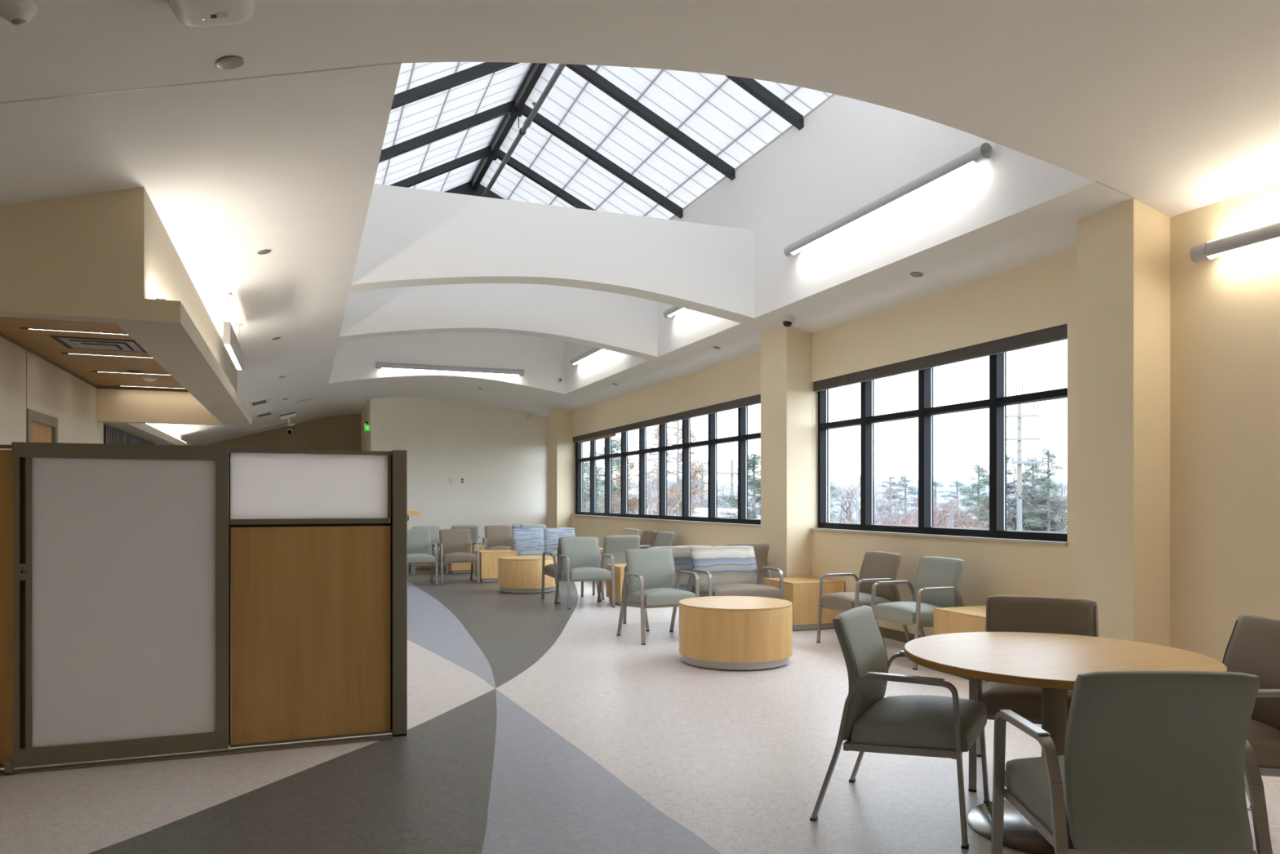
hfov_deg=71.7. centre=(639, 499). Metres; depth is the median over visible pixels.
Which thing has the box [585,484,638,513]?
tree
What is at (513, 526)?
armchair
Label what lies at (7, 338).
trim
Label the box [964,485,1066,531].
tree
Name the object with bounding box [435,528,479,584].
armchair
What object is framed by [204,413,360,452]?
wall
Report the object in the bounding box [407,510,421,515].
countertop
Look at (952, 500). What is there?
street lamp
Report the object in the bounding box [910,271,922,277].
sprinkler
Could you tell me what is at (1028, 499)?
tree
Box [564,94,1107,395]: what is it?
wall
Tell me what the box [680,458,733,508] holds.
tree
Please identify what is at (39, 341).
ceiling
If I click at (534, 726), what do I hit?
floor
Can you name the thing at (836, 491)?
tree
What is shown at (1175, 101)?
ceiling
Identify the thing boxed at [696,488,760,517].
tree
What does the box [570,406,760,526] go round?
window
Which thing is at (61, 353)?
recessed light
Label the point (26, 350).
trim
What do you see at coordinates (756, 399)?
roller shade
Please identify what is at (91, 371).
recessed light
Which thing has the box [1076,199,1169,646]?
column
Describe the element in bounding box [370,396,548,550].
wall
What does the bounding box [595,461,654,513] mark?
tree
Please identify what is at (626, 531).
armchair
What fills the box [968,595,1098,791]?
armchair
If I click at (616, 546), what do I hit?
armchair
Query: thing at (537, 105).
pipe
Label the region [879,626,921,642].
baseboard
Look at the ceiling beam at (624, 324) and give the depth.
12.12 m
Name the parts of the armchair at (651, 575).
leg, rail, armrest, leg, backrest, seat, rail, leg, armrest, leg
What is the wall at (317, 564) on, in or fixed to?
on the floor
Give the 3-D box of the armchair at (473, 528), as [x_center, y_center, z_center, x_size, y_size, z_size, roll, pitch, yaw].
[-3.521,0.954,17.616,0.639,0.891,0.652,0,0,-21]
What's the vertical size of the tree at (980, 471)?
8.768 m
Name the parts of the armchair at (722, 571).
leg, armrest, leg, backrest, seat, leg, armrest, leg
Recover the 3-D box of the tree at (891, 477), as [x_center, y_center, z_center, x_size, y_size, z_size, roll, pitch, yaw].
[23.054,2.069,79.776,5.776,8.662,5.253,0,0,-37]
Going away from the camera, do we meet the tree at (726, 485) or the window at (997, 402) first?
the window at (997, 402)
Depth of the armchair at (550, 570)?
12.21 m
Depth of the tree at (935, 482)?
89.77 m
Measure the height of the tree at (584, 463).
8.847 m
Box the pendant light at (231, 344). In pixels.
[223,293,242,369]
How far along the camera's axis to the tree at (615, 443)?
43.59 m
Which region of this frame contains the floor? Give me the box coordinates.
[0,564,1279,853]
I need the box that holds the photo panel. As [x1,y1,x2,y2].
[103,424,155,444]
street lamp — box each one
[840,498,858,523]
[943,497,953,527]
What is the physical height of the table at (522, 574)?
0.510 m
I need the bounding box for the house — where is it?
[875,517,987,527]
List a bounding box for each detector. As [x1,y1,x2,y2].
[0,0,37,26]
[141,376,157,382]
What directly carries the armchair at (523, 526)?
on the floor
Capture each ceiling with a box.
[0,0,1279,445]
[0,316,185,389]
[103,422,191,445]
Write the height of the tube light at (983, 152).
0.117 m
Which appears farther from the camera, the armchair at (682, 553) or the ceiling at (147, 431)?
the ceiling at (147, 431)
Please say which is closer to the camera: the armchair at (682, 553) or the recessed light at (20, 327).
the recessed light at (20, 327)
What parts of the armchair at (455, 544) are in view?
leg, armrest, leg, backrest, seat, rail, leg, armrest, leg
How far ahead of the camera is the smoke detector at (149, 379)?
10.29 m
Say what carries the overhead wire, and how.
attached to the utility pole at (1019, 494)
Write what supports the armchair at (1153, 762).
on the floor
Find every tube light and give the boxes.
[375,361,524,376]
[569,347,604,365]
[662,306,686,318]
[783,142,992,257]
[1189,222,1279,262]
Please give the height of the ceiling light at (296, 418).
0.356 m
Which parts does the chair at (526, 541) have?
armrest, backrest, seat, seat, backrest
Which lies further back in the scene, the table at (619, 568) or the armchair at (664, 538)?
the armchair at (664, 538)
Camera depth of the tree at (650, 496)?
30.24 m
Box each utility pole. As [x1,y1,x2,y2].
[717,459,737,508]
[1006,384,1044,530]
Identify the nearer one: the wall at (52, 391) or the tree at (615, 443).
the wall at (52, 391)
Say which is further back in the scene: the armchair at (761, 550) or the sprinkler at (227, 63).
the armchair at (761, 550)
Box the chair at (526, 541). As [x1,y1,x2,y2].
[511,527,575,556]
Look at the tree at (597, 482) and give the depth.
80.65 m
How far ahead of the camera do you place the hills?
137.15 m
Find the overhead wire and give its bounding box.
[1022,502,1066,510]
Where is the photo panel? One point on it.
(112, 435)
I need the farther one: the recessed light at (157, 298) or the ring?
the ring
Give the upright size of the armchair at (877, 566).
0.891 m
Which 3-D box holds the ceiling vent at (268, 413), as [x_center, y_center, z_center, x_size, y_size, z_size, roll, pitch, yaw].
[-7.722,-1.741,18.193,0.293,0.096,0.600,0,0,-21]
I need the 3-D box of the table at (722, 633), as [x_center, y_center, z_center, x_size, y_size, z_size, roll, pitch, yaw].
[0.825,1.144,7.657,0.974,0.510,0.974,0,0,-21]
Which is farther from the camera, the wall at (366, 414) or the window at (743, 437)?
the wall at (366, 414)
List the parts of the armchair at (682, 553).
leg, armrest, leg, backrest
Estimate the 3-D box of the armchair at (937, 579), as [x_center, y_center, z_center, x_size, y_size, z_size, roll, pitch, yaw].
[2.441,0.954,7.671,0.652,0.891,0.639,0,0,-22]
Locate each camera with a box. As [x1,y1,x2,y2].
[286,428,293,434]
[526,412,532,419]
[556,377,562,382]
[781,315,795,327]
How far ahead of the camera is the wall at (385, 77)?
5.73 m
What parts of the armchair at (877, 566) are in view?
leg, rail, armrest, seat, leg, armrest, backrest, leg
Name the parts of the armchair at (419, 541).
backrest, seat, rail, leg, armrest, leg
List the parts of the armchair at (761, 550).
armrest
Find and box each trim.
[0,62,1134,199]
[0,332,188,391]
[26,350,26,408]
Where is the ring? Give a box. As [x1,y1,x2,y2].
[126,370,142,373]
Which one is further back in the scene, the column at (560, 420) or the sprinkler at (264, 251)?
the column at (560, 420)
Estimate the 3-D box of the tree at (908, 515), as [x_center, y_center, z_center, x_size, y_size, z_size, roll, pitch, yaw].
[14.290,3.400,51.440,7.501,6.000,5.913,0,0,8]
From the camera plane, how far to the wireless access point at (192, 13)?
3.23 m
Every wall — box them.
[0,186,251,426]
[0,336,192,449]
[0,444,407,775]
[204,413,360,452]
[321,63,401,385]
[321,332,570,395]
[360,400,370,450]
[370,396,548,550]
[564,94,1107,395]
[572,182,1279,662]
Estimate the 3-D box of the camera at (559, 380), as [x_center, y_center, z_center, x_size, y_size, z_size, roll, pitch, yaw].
[-1.574,-2.340,17.358,0.110,0.110,0.070,0,0,-21]
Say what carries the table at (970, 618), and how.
on the floor
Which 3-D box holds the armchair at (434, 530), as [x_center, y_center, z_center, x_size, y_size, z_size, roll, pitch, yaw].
[-3.973,0.954,16.606,0.639,0.891,0.652,0,0,-22]
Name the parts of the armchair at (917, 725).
leg, rail, leg, backrest, rail, armrest, seat, armrest, rail, leg, leg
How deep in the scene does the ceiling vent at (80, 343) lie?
8.05 m
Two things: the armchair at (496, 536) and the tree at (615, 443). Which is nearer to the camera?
the armchair at (496, 536)
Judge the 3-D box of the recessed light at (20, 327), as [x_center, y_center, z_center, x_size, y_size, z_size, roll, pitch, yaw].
[-4.627,-1.423,7.568,1.130,0.008,0.044,0,0,-21]
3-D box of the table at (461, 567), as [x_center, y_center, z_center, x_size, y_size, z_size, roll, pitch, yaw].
[-3.345,1.144,16.930,0.620,0.510,0.620,0,0,-21]
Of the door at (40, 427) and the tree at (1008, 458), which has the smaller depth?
the door at (40, 427)
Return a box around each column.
[548,407,572,528]
[760,325,812,577]
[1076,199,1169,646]
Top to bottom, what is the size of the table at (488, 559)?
0.510 m
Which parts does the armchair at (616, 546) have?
leg, leg, backrest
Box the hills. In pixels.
[585,475,1066,532]
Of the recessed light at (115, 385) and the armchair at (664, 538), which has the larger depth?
the armchair at (664, 538)
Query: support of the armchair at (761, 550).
on the floor
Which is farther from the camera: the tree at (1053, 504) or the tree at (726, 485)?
the tree at (726, 485)
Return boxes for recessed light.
[19,327,128,335]
[61,352,152,358]
[91,370,170,375]
[115,385,184,388]
[155,297,166,300]
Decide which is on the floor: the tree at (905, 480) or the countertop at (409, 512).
the countertop at (409, 512)
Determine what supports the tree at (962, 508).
on the ground
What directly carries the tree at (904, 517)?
on the ground
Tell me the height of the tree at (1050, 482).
9.864 m
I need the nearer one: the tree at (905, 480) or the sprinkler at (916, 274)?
the sprinkler at (916, 274)
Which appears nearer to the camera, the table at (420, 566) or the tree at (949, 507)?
the table at (420, 566)
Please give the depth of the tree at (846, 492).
60.11 m
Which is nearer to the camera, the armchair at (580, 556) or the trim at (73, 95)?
the trim at (73, 95)
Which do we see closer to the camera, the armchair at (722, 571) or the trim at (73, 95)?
the trim at (73, 95)
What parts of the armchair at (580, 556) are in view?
leg, armrest, leg, backrest, seat, rail, leg, armrest, leg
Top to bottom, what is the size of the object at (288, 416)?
0.316 m
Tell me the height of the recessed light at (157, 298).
0.035 m
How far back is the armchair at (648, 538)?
14.36 m
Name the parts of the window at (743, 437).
sill, frame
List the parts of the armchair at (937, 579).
leg, armrest, rail, seat, leg, leg, rail, backrest, armrest, leg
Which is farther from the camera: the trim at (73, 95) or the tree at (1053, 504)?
the tree at (1053, 504)
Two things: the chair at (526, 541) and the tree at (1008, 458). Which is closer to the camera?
the chair at (526, 541)
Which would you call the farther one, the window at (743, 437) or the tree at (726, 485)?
the tree at (726, 485)
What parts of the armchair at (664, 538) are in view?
backrest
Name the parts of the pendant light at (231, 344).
plate, panel, panel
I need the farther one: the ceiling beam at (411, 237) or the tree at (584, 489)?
the tree at (584, 489)
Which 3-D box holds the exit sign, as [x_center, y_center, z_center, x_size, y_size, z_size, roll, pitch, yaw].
[-6.242,-1.640,20.202,0.040,0.260,0.345,0,0,-3]
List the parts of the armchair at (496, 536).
armrest, seat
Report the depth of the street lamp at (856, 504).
31.97 m
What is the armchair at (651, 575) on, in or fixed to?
on the floor
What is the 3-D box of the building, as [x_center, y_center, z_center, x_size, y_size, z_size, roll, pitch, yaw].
[2.872,3.480,52.937,4.950,5.840,6.200,0,0,-5]
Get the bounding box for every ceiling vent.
[48,335,146,352]
[249,398,268,406]
[256,411,272,417]
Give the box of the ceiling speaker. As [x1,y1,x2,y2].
[293,398,313,403]
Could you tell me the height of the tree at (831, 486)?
9.228 m
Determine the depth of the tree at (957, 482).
91.92 m
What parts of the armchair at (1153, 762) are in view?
leg, rail, armrest, rail, seat, leg, backrest, rail, armrest, leg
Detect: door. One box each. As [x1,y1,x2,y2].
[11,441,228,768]
[26,408,57,442]
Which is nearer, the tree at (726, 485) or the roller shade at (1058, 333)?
the roller shade at (1058, 333)
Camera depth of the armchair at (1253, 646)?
3.69 m
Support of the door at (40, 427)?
in the wall at (52, 391)
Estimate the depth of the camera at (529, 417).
20.82 m
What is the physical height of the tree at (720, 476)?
9.600 m
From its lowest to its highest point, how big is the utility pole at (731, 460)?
9.600 m
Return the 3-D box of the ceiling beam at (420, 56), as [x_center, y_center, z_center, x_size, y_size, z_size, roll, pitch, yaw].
[0.938,-2.994,4.934,4.630,1.911,0.120,0,0,-21]
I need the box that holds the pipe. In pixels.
[481,63,566,197]
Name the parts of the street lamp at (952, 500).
post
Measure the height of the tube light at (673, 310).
0.117 m
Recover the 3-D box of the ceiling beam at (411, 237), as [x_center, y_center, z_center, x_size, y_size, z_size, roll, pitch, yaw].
[-0.800,-2.574,9.488,4.390,1.008,0.320,0,0,-21]
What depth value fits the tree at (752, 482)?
41.80 m
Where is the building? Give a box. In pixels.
[646,507,737,517]
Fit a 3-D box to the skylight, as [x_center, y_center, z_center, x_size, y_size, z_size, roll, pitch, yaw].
[-0.907,-4.469,9.768,4.708,1.361,9.400,0,0,-21]
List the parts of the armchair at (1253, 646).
leg, backrest, rail, seat, armrest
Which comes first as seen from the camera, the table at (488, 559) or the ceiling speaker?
the table at (488, 559)
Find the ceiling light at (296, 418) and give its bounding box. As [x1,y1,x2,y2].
[241,417,297,431]
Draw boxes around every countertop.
[389,510,421,523]
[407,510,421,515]
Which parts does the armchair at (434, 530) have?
leg, backrest, seat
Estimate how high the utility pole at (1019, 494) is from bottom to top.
13.400 m
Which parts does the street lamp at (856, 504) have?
arm, post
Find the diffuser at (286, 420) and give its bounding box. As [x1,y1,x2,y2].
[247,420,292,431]
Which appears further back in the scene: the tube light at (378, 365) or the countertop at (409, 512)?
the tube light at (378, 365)
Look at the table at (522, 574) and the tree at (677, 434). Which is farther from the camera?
the tree at (677, 434)
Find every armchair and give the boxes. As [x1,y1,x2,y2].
[407,529,438,585]
[408,525,448,575]
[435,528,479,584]
[451,524,480,545]
[482,524,512,550]
[511,524,522,531]
[520,524,546,551]
[541,536,601,603]
[554,537,615,608]
[592,534,639,599]
[598,528,640,555]
[616,548,699,644]
[622,545,706,631]
[639,529,657,548]
[639,531,675,546]
[687,546,783,599]
[725,543,771,584]
[809,604,990,848]
[816,551,911,642]
[871,555,964,669]
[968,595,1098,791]
[991,670,1272,853]
[1222,614,1279,808]
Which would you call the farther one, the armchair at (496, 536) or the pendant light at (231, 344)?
the armchair at (496, 536)
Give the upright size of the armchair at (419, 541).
0.891 m
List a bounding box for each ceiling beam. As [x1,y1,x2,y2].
[337,283,657,359]
[349,183,754,323]
[375,50,1124,186]
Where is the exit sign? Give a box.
[364,421,368,433]
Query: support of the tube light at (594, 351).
attached to the wall at (848, 153)
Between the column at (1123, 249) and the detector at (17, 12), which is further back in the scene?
the column at (1123, 249)
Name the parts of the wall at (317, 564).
wood panel, rail, rail, transom frame, wood panel, post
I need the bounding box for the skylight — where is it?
[373,62,835,219]
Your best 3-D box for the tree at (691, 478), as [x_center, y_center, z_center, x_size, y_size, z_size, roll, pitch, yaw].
[2.103,2.586,44.101,4.389,7.629,3.445,0,0,12]
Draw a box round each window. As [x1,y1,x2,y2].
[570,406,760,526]
[810,351,1066,545]
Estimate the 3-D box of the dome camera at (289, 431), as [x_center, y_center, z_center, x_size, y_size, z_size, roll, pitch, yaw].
[-8.855,-1.712,22.365,0.160,0.157,0.136,0,0,-19]
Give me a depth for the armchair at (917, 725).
3.80 m
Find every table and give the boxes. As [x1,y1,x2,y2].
[415,555,446,569]
[448,544,484,573]
[474,549,516,582]
[497,555,556,593]
[606,563,627,604]
[679,595,792,670]
[763,576,844,630]
[903,631,1226,853]
[933,604,986,682]
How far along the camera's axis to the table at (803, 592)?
9.46 m
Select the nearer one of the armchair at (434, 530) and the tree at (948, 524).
the armchair at (434, 530)
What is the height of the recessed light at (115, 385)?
0.008 m
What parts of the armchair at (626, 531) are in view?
backrest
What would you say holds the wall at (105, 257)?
attached to the ceiling at (1175, 101)
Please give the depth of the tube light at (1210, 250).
5.46 m
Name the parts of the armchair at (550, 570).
leg, armrest, rail, seat, leg, backrest, leg, leg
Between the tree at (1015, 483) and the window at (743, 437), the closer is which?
the window at (743, 437)
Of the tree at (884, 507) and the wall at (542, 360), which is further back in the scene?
the tree at (884, 507)
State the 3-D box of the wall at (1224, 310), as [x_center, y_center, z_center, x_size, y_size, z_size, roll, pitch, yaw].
[2.127,-0.270,10.220,0.240,3.340,23.980,0,0,-21]
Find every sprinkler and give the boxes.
[216,56,244,69]
[257,249,271,254]
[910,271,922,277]
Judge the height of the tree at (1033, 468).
9.429 m
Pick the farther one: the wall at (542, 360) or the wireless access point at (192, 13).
the wall at (542, 360)
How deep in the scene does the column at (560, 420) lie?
19.33 m
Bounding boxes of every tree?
[582,436,648,513]
[582,454,616,512]
[584,488,614,511]
[585,481,653,513]
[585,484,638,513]
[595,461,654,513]
[617,427,707,515]
[627,424,696,515]
[646,420,718,515]
[671,478,700,515]
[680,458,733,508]
[693,459,758,515]
[693,484,751,508]
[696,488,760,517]
[717,451,760,519]
[830,469,905,523]
[830,479,843,522]
[830,479,848,522]
[838,507,918,525]
[839,474,950,524]
[874,475,916,517]
[875,502,916,524]
[883,505,989,528]
[884,470,918,518]
[884,493,988,528]
[895,498,987,527]
[914,475,956,518]
[938,476,975,518]
[943,516,1013,529]
[955,462,1013,529]
[958,480,1061,530]
[961,453,1039,530]
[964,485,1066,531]
[1006,465,1066,531]
[1006,484,1066,532]
[1007,457,1058,531]
[1013,446,1066,532]
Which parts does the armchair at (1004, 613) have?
leg, leg, rail, seat, backrest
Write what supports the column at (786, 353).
on the floor
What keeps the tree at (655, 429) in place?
on the ground
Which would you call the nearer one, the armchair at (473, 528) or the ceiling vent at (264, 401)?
the ceiling vent at (264, 401)
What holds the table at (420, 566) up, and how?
on the floor
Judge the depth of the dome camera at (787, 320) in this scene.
9.80 m
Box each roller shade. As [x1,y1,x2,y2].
[573,394,760,443]
[813,324,1066,391]

